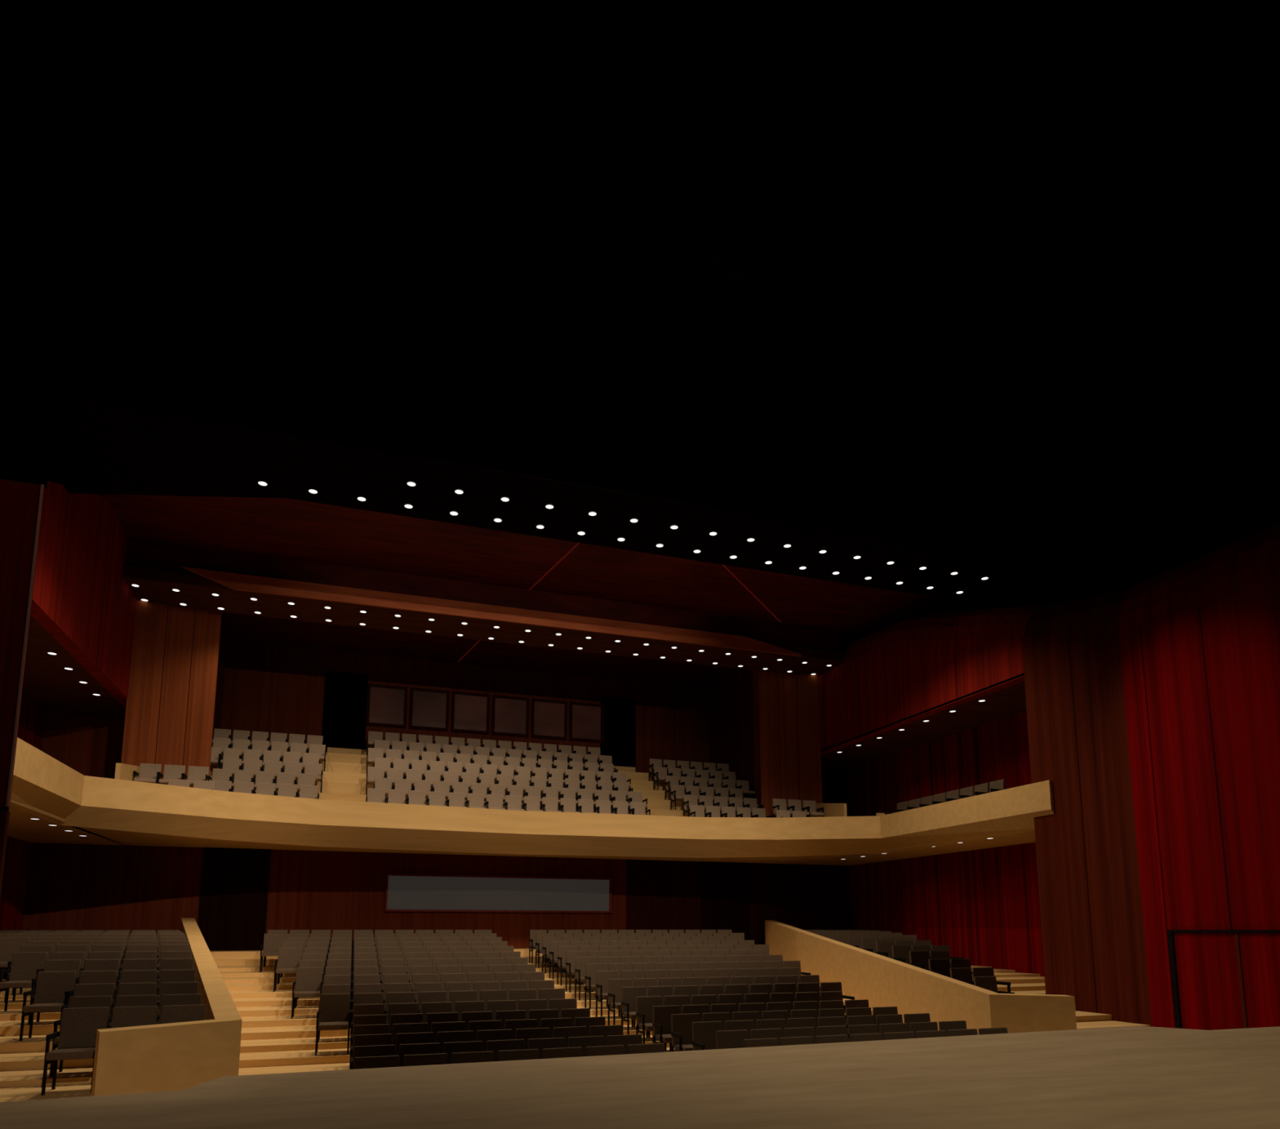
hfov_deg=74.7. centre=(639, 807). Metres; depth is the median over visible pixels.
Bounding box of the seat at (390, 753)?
[384,748,403,765]
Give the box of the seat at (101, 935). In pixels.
[99,933,127,951]
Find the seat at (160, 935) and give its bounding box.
[156,933,185,954]
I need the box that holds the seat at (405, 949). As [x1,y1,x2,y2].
[401,946,423,959]
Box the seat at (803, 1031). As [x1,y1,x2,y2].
[783,1026,816,1044]
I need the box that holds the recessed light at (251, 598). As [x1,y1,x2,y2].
[249,597,257,600]
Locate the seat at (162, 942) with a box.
[156,940,188,967]
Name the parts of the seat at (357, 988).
backrest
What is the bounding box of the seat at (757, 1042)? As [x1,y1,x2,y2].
[743,1037,777,1048]
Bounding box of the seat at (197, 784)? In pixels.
[193,780,215,790]
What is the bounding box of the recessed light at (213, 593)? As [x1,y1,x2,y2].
[211,592,219,595]
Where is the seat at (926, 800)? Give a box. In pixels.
[907,795,933,809]
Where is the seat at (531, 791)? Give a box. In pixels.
[524,786,544,809]
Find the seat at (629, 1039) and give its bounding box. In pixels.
[607,1034,642,1054]
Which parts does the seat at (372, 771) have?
seat, backrest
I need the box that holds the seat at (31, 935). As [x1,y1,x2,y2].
[0,933,35,981]
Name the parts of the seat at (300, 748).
backrest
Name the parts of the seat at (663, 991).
backrest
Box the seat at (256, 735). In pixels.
[248,731,268,747]
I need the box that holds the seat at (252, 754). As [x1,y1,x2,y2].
[240,749,262,767]
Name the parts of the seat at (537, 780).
backrest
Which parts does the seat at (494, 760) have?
backrest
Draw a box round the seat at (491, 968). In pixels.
[488,964,511,981]
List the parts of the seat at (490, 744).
backrest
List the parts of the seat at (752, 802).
backrest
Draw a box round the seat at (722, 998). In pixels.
[718,994,742,1012]
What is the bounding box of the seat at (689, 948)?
[678,945,695,955]
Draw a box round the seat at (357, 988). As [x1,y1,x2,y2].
[350,983,383,1034]
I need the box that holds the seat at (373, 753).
[365,747,384,773]
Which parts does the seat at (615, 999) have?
armrest, seat, backrest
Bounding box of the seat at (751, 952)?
[748,949,766,960]
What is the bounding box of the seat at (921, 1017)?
[903,1013,930,1031]
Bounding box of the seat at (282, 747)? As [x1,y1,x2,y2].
[268,741,288,759]
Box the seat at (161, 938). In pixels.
[156,937,186,959]
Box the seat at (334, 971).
[322,966,351,989]
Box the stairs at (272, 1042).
[209,948,872,1075]
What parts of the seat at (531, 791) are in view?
backrest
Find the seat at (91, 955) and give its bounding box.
[80,951,121,976]
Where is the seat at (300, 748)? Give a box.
[288,742,306,759]
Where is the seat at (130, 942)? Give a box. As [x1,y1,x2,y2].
[121,940,156,967]
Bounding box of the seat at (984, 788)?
[960,782,989,798]
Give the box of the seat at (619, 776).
[612,772,631,791]
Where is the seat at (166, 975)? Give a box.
[156,968,196,1015]
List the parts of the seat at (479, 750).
backrest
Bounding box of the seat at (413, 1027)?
[391,1022,427,1051]
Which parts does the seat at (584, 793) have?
backrest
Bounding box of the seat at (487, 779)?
[479,773,497,791]
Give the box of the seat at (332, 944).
[330,942,352,959]
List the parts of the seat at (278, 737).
backrest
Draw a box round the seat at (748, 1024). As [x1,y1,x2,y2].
[724,1019,755,1039]
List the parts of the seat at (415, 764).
backrest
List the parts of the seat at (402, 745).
backrest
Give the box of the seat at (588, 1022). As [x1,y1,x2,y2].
[574,1016,605,1036]
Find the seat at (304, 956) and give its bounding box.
[297,953,325,999]
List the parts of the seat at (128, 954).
backrest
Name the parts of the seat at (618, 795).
backrest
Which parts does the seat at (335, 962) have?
backrest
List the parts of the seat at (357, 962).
backrest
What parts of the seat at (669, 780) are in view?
backrest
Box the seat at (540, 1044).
[528,1037,564,1058]
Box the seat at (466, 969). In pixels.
[462,964,485,982]
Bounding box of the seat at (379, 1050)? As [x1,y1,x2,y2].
[352,1044,395,1069]
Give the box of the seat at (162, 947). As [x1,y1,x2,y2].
[156,944,190,975]
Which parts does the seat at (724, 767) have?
backrest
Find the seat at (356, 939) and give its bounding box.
[351,937,374,959]
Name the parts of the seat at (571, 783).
backrest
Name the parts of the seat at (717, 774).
backrest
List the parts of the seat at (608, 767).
backrest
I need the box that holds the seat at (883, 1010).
[872,1006,897,1023]
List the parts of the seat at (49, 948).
armrest, backrest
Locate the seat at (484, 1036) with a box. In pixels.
[476,1029,512,1051]
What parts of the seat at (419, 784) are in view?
backrest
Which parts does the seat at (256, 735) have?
backrest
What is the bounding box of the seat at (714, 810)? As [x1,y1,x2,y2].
[705,805,726,817]
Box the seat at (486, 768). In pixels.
[481,764,499,781]
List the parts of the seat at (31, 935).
backrest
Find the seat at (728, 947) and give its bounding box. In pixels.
[715,944,733,955]
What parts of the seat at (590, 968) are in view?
armrest, seat, backrest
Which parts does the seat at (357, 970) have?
backrest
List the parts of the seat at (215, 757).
seat, backrest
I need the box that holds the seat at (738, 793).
[729,787,748,805]
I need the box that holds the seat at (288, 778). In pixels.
[274,772,295,791]
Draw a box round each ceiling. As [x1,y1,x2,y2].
[22,615,125,717]
[57,0,1279,573]
[103,493,1025,688]
[820,673,1026,768]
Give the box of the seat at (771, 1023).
[756,1018,786,1037]
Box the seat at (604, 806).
[595,800,616,813]
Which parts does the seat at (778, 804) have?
backrest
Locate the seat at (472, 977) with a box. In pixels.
[467,972,492,990]
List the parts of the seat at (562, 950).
armrest, seat, backrest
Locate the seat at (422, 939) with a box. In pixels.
[420,937,439,946]
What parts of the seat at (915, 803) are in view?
armrest, backrest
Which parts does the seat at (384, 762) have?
backrest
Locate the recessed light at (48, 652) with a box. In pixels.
[47,651,57,654]
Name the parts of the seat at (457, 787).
backrest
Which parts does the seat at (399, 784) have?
backrest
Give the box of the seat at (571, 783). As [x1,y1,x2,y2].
[564,777,583,795]
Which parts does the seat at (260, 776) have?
backrest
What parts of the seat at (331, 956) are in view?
backrest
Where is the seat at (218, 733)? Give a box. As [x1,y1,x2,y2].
[211,728,231,746]
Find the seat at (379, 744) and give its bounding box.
[373,739,391,755]
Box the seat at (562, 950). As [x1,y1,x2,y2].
[556,946,581,985]
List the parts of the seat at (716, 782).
backrest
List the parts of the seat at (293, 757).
backrest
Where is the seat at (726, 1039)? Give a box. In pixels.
[715,1029,748,1048]
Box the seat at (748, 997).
[744,993,768,1010]
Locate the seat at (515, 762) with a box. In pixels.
[505,756,523,773]
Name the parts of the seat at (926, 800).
armrest, backrest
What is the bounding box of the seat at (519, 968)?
[513,964,535,980]
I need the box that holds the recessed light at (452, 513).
[449,511,458,515]
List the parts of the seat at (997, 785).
armrest, armrest, backrest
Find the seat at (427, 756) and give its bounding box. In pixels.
[420,751,438,767]
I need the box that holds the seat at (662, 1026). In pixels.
[652,1004,679,1043]
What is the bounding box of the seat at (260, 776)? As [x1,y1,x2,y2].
[252,770,275,790]
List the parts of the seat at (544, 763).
backrest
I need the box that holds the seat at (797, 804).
[787,799,808,817]
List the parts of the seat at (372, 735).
seat, backrest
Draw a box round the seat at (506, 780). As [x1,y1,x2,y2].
[496,773,515,791]
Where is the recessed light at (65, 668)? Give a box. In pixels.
[63,666,73,670]
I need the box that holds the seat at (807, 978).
[798,974,820,999]
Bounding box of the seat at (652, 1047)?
[627,1043,665,1053]
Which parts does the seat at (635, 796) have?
backrest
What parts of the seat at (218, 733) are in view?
backrest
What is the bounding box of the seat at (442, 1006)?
[422,1001,452,1022]
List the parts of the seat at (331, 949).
backrest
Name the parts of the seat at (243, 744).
backrest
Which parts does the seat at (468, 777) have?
backrest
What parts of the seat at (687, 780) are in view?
backrest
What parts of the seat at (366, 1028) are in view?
armrest, backrest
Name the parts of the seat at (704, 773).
backrest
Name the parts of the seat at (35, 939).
backrest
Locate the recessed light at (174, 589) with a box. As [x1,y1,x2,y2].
[172,588,180,591]
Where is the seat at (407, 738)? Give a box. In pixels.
[400,733,417,748]
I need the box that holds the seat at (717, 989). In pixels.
[699,984,723,1004]
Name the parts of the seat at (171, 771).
armrest, seat, backrest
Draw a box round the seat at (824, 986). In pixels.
[820,982,854,1012]
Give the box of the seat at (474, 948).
[471,946,491,958]
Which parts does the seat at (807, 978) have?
backrest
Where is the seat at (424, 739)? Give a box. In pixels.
[417,734,434,749]
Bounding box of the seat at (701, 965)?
[697,961,718,977]
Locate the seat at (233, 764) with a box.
[218,758,241,777]
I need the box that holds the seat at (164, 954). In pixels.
[156,951,192,987]
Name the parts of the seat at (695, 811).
backrest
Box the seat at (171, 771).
[157,764,185,784]
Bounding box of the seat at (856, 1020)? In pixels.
[847,1015,879,1041]
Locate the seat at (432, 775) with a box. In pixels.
[423,769,442,787]
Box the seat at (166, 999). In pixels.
[156,993,201,1024]
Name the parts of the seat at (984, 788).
armrest, backrest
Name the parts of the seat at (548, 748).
backrest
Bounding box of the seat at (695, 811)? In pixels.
[689,804,711,817]
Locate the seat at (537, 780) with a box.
[530,776,550,793]
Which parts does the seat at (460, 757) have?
backrest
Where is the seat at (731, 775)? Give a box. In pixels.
[723,771,741,786]
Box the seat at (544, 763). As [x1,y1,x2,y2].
[537,759,555,774]
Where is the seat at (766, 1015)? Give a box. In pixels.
[761,1010,789,1027]
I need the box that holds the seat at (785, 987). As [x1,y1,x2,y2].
[773,982,795,1001]
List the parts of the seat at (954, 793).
armrest, backrest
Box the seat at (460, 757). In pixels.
[455,753,472,769]
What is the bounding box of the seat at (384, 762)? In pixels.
[373,757,391,774]
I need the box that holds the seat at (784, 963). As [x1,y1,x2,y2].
[781,960,810,975]
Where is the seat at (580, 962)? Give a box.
[574,956,600,1000]
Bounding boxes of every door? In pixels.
[197,847,271,951]
[322,671,368,752]
[600,697,635,772]
[701,861,749,940]
[1167,929,1279,1030]
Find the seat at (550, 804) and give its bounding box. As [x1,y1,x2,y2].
[541,797,562,812]
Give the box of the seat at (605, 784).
[598,780,617,796]
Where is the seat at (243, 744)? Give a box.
[229,738,250,756]
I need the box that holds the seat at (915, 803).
[895,798,919,812]
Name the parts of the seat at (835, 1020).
backrest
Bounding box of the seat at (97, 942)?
[87,940,124,965]
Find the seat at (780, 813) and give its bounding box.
[775,809,790,817]
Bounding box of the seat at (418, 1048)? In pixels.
[399,1042,439,1066]
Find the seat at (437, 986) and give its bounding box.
[414,982,441,1002]
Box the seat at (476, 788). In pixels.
[471,782,489,800]
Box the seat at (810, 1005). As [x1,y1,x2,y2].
[792,1000,818,1020]
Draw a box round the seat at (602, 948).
[599,945,617,956]
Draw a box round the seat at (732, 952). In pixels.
[729,949,747,961]
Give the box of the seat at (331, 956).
[325,952,351,972]
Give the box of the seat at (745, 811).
[736,807,757,817]
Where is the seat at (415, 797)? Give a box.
[407,790,427,805]
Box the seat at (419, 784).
[413,779,432,798]
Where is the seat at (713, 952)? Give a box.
[710,949,728,961]
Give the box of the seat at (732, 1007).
[711,1003,737,1020]
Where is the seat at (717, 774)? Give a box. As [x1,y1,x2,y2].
[709,770,728,785]
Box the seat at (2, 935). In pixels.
[0,933,10,979]
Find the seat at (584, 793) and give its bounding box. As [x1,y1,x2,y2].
[577,788,597,811]
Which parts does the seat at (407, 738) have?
backrest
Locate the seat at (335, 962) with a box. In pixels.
[324,959,351,980]
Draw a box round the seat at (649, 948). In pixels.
[639,945,657,955]
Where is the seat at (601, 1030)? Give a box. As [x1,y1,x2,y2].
[590,1024,622,1045]
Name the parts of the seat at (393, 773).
backrest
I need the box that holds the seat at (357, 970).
[351,966,378,999]
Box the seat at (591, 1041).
[568,1035,604,1056]
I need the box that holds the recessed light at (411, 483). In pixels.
[406,480,416,486]
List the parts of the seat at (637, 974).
backrest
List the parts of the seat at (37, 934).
backrest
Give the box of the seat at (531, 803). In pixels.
[523,795,543,811]
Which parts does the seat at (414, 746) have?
backrest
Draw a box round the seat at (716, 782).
[708,777,727,793]
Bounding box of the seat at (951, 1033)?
[947,1028,977,1036]
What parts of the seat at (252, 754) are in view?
backrest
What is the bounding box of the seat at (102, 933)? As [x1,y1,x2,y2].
[102,933,128,951]
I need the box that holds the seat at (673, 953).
[671,950,689,962]
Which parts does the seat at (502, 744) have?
backrest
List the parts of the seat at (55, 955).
backrest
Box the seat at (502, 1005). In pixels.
[487,1000,515,1020]
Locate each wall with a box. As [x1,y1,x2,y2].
[0,0,97,900]
[0,696,44,968]
[0,806,8,810]
[22,711,853,948]
[31,480,137,707]
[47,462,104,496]
[91,918,242,1096]
[114,763,139,781]
[120,599,222,787]
[211,626,226,744]
[220,640,710,777]
[709,668,755,798]
[752,670,822,817]
[764,920,1076,1035]
[816,803,847,817]
[817,521,1279,1028]
[847,711,1044,976]
[875,813,884,816]
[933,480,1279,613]
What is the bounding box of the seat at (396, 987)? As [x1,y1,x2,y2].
[382,982,412,1008]
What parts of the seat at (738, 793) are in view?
backrest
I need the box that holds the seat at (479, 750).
[475,746,492,762]
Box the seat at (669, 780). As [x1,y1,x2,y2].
[665,775,684,799]
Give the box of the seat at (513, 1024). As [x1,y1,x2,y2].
[505,1018,537,1039]
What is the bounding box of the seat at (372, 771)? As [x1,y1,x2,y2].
[365,766,385,795]
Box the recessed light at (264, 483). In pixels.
[257,480,267,486]
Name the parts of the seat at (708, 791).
backrest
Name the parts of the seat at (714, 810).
backrest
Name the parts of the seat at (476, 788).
backrest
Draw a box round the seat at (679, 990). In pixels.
[674,985,697,1004]
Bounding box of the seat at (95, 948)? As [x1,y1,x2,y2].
[84,944,123,967]
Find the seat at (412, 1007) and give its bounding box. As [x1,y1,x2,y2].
[386,1002,418,1032]
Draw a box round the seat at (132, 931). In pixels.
[131,931,155,933]
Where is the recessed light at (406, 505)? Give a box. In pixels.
[404,503,413,508]
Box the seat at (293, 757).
[280,751,300,768]
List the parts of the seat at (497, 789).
backrest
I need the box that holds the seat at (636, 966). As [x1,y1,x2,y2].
[631,962,653,977]
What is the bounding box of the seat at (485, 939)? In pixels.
[483,937,502,946]
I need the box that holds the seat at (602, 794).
[594,789,613,812]
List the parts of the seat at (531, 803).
backrest, seat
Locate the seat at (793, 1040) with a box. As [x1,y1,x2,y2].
[780,1035,813,1045]
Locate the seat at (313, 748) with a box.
[306,743,326,771]
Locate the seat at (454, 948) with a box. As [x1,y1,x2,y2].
[448,946,469,958]
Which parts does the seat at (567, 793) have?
backrest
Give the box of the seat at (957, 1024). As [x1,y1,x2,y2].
[938,1020,966,1036]
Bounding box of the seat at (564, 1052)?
[542,1046,582,1058]
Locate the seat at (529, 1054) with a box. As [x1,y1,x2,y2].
[497,1048,538,1061]
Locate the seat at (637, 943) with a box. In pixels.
[628,940,646,950]
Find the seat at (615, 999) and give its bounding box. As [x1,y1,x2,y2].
[607,978,639,1029]
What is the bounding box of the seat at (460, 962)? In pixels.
[457,958,479,973]
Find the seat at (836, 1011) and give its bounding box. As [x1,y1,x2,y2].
[818,1008,848,1040]
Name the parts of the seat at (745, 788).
backrest, seat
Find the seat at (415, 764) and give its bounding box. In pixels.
[410,759,429,777]
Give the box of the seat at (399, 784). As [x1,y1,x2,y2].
[393,778,413,797]
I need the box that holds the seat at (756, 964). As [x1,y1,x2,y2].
[740,960,759,976]
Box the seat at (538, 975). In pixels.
[520,971,544,989]
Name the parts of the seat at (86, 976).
armrest, backrest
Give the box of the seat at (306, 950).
[303,947,327,965]
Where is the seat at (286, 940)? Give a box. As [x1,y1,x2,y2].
[280,937,306,977]
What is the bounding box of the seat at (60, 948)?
[56,944,88,959]
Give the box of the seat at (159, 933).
[157,933,183,946]
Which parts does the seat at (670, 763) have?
backrest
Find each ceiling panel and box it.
[48,392,1022,599]
[122,537,841,674]
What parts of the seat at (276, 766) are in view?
backrest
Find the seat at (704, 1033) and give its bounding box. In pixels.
[692,1021,723,1050]
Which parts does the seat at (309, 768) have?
backrest, seat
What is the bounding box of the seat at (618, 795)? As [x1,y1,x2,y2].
[610,790,631,813]
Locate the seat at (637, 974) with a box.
[620,969,643,1018]
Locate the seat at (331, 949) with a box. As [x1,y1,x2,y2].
[327,946,352,964]
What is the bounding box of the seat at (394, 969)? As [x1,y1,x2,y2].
[380,965,406,988]
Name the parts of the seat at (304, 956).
backrest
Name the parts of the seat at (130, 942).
backrest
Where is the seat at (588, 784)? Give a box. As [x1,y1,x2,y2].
[582,779,600,795]
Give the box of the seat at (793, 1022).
[787,1017,817,1035]
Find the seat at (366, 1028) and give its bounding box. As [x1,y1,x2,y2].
[350,1023,389,1066]
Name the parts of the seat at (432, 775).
backrest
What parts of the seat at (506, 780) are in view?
backrest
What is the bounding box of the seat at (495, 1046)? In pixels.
[486,1039,524,1061]
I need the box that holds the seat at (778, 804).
[772,798,793,817]
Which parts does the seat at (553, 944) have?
armrest, seat, backrest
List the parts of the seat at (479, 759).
backrest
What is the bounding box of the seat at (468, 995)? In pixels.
[448,990,477,1012]
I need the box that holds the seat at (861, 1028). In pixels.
[848,1024,878,1041]
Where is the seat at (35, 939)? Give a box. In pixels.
[18,937,62,988]
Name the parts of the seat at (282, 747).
backrest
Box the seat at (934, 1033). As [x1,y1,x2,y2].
[915,1030,946,1038]
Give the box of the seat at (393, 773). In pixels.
[385,767,404,785]
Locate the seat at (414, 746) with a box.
[408,742,425,758]
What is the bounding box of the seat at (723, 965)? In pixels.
[720,961,739,976]
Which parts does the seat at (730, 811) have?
backrest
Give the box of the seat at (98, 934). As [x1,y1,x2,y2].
[73,933,99,939]
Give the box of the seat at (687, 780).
[680,776,698,791]
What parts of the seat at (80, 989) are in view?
armrest, backrest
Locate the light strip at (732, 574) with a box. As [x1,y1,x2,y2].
[722,564,781,622]
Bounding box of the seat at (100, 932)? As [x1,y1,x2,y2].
[75,931,102,936]
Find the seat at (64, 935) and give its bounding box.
[38,933,66,940]
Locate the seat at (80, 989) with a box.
[59,982,115,1031]
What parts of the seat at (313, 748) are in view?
backrest, seat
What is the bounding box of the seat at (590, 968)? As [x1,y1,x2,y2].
[584,963,613,1009]
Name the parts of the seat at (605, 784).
backrest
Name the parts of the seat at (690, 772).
backrest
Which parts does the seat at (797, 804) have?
backrest, armrest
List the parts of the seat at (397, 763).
backrest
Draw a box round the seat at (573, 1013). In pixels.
[561,1008,590,1026]
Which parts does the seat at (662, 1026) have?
armrest, seat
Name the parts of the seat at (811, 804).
backrest, seat, armrest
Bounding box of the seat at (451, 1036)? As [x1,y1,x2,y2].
[436,1030,473,1053]
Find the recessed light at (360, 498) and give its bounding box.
[356,496,366,501]
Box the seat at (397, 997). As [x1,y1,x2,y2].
[384,991,415,1020]
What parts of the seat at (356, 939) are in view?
backrest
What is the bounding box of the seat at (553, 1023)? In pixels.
[540,1017,571,1038]
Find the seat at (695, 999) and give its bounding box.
[691,994,716,1013]
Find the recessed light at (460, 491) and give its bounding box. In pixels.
[454,488,463,494]
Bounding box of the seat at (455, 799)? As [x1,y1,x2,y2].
[447,792,467,807]
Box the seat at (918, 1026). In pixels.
[909,1022,937,1038]
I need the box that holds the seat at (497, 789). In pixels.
[488,783,508,802]
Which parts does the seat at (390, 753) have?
backrest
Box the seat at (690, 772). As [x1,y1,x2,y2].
[682,768,700,783]
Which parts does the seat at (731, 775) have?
backrest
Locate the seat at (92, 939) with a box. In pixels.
[65,937,94,948]
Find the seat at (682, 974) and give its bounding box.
[667,968,689,985]
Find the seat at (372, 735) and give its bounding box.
[366,731,384,754]
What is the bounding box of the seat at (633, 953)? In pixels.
[630,950,648,962]
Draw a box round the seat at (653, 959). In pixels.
[641,955,661,969]
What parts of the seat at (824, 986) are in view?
backrest, armrest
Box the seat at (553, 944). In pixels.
[549,941,573,978]
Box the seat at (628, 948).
[619,945,637,956]
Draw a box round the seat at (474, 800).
[466,793,487,808]
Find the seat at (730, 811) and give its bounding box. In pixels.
[721,806,742,817]
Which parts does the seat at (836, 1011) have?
backrest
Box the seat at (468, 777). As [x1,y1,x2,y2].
[461,772,479,789]
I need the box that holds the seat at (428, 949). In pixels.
[425,946,446,958]
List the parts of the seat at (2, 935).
backrest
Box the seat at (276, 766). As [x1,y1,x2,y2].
[261,760,282,779]
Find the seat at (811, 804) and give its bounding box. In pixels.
[802,800,824,817]
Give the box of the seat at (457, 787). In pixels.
[452,782,471,799]
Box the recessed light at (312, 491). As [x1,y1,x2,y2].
[307,488,318,493]
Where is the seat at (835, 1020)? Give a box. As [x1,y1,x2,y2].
[817,1016,848,1038]
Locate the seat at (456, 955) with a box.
[453,951,474,964]
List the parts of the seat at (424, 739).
backrest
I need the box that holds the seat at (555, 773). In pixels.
[548,768,567,786]
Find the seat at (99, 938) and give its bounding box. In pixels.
[97,937,126,959]
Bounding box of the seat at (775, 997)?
[769,992,794,1009]
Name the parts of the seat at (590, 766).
backrest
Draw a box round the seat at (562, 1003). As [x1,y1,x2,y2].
[549,998,577,1017]
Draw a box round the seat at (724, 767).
[716,763,734,777]
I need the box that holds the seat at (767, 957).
[764,955,782,968]
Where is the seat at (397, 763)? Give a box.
[391,758,410,776]
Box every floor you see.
[0,968,158,1102]
[0,1026,1279,1128]
[970,965,1151,1029]
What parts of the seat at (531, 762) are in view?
backrest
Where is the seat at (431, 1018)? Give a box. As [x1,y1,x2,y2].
[426,1012,457,1032]
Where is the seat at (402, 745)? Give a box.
[391,741,408,757]
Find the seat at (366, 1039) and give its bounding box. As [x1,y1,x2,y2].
[350,1033,391,1069]
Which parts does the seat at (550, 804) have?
backrest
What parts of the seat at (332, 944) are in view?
backrest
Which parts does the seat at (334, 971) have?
backrest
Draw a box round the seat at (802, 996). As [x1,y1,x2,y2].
[795,991,819,1012]
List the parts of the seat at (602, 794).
backrest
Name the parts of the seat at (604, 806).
backrest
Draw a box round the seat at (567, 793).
[560,787,579,809]
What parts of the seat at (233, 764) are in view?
backrest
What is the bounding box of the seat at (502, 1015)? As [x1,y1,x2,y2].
[495,1009,525,1029]
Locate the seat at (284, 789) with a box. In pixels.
[275,783,297,797]
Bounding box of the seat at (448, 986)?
[444,982,471,1001]
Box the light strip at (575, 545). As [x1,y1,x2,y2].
[528,542,579,590]
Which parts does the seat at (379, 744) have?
backrest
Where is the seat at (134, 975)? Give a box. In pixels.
[111,969,157,1013]
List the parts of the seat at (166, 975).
backrest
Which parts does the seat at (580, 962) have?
armrest, seat, backrest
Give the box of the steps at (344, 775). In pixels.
[209,746,759,817]
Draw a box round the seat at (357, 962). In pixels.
[351,959,379,999]
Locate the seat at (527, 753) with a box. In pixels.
[523,750,540,765]
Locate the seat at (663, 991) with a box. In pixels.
[648,986,672,1039]
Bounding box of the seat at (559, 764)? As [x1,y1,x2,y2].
[553,760,571,776]
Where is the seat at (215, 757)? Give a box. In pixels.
[210,746,221,768]
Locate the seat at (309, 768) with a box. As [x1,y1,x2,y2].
[302,763,323,792]
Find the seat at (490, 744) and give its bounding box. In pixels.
[482,739,498,754]
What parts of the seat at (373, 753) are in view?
seat, backrest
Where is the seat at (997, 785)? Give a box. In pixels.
[975,778,1004,795]
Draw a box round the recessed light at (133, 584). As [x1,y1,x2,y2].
[131,583,139,586]
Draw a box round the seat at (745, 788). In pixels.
[736,779,755,798]
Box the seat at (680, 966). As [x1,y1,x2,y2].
[676,961,697,977]
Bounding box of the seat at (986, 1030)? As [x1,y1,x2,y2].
[977,1026,1008,1035]
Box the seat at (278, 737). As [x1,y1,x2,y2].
[267,732,287,748]
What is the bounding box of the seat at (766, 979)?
[753,975,775,992]
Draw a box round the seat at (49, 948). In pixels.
[4,944,53,1002]
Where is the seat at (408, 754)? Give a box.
[402,750,420,766]
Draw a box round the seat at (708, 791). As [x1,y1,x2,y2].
[700,786,719,802]
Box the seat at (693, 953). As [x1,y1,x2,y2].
[690,950,709,961]
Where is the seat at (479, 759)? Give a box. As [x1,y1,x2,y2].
[472,754,489,770]
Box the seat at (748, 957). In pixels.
[744,955,763,968]
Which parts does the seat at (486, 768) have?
backrest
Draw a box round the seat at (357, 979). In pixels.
[350,974,382,1027]
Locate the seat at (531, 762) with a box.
[521,757,539,773]
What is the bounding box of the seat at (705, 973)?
[691,968,712,985]
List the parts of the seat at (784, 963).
backrest, armrest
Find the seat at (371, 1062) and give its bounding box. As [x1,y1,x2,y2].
[353,1055,399,1069]
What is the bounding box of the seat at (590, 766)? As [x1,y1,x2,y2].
[585,762,602,777]
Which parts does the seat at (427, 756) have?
backrest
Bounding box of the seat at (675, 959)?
[662,955,682,969]
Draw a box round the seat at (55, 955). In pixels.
[39,951,85,971]
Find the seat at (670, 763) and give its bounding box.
[662,759,680,774]
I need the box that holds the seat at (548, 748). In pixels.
[543,743,559,758]
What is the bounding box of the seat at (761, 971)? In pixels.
[757,968,777,983]
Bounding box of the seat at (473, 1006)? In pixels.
[454,1000,484,1022]
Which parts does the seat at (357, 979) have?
armrest, backrest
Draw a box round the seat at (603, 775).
[596,771,615,788]
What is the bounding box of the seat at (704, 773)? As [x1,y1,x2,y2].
[696,769,714,784]
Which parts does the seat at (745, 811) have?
backrest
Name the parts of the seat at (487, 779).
backrest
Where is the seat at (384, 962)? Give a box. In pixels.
[378,959,404,979]
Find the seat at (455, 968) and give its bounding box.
[435,964,459,982]
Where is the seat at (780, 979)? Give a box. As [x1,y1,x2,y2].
[776,975,797,992]
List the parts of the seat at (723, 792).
backrest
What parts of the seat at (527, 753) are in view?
backrest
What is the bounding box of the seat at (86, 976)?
[66,970,117,1016]
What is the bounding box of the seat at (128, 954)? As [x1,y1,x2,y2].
[116,951,157,988]
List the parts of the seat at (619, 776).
backrest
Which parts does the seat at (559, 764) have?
backrest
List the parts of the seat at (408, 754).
backrest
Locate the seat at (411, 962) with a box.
[406,958,430,973]
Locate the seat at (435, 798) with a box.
[427,791,448,806]
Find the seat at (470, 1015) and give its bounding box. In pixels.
[461,1011,492,1031]
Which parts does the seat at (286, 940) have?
backrest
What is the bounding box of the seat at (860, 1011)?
[845,1007,875,1034]
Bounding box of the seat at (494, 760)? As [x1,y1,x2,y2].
[488,755,506,772]
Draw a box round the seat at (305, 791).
[297,784,319,799]
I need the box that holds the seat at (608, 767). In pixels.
[600,763,617,778]
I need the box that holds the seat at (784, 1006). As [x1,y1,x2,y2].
[766,1001,791,1018]
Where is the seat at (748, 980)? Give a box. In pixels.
[730,976,752,993]
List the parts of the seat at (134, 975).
backrest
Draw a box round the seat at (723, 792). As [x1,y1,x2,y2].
[715,786,734,804]
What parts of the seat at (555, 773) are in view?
backrest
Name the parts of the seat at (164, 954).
backrest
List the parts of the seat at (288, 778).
backrest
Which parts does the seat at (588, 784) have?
backrest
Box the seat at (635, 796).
[626,791,647,814]
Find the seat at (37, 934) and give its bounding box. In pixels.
[0,933,40,974]
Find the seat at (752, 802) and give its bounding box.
[743,797,764,813]
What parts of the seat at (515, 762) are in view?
backrest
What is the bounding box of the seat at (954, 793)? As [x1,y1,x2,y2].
[933,789,959,804]
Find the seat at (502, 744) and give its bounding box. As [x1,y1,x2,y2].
[497,740,514,755]
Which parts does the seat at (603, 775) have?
backrest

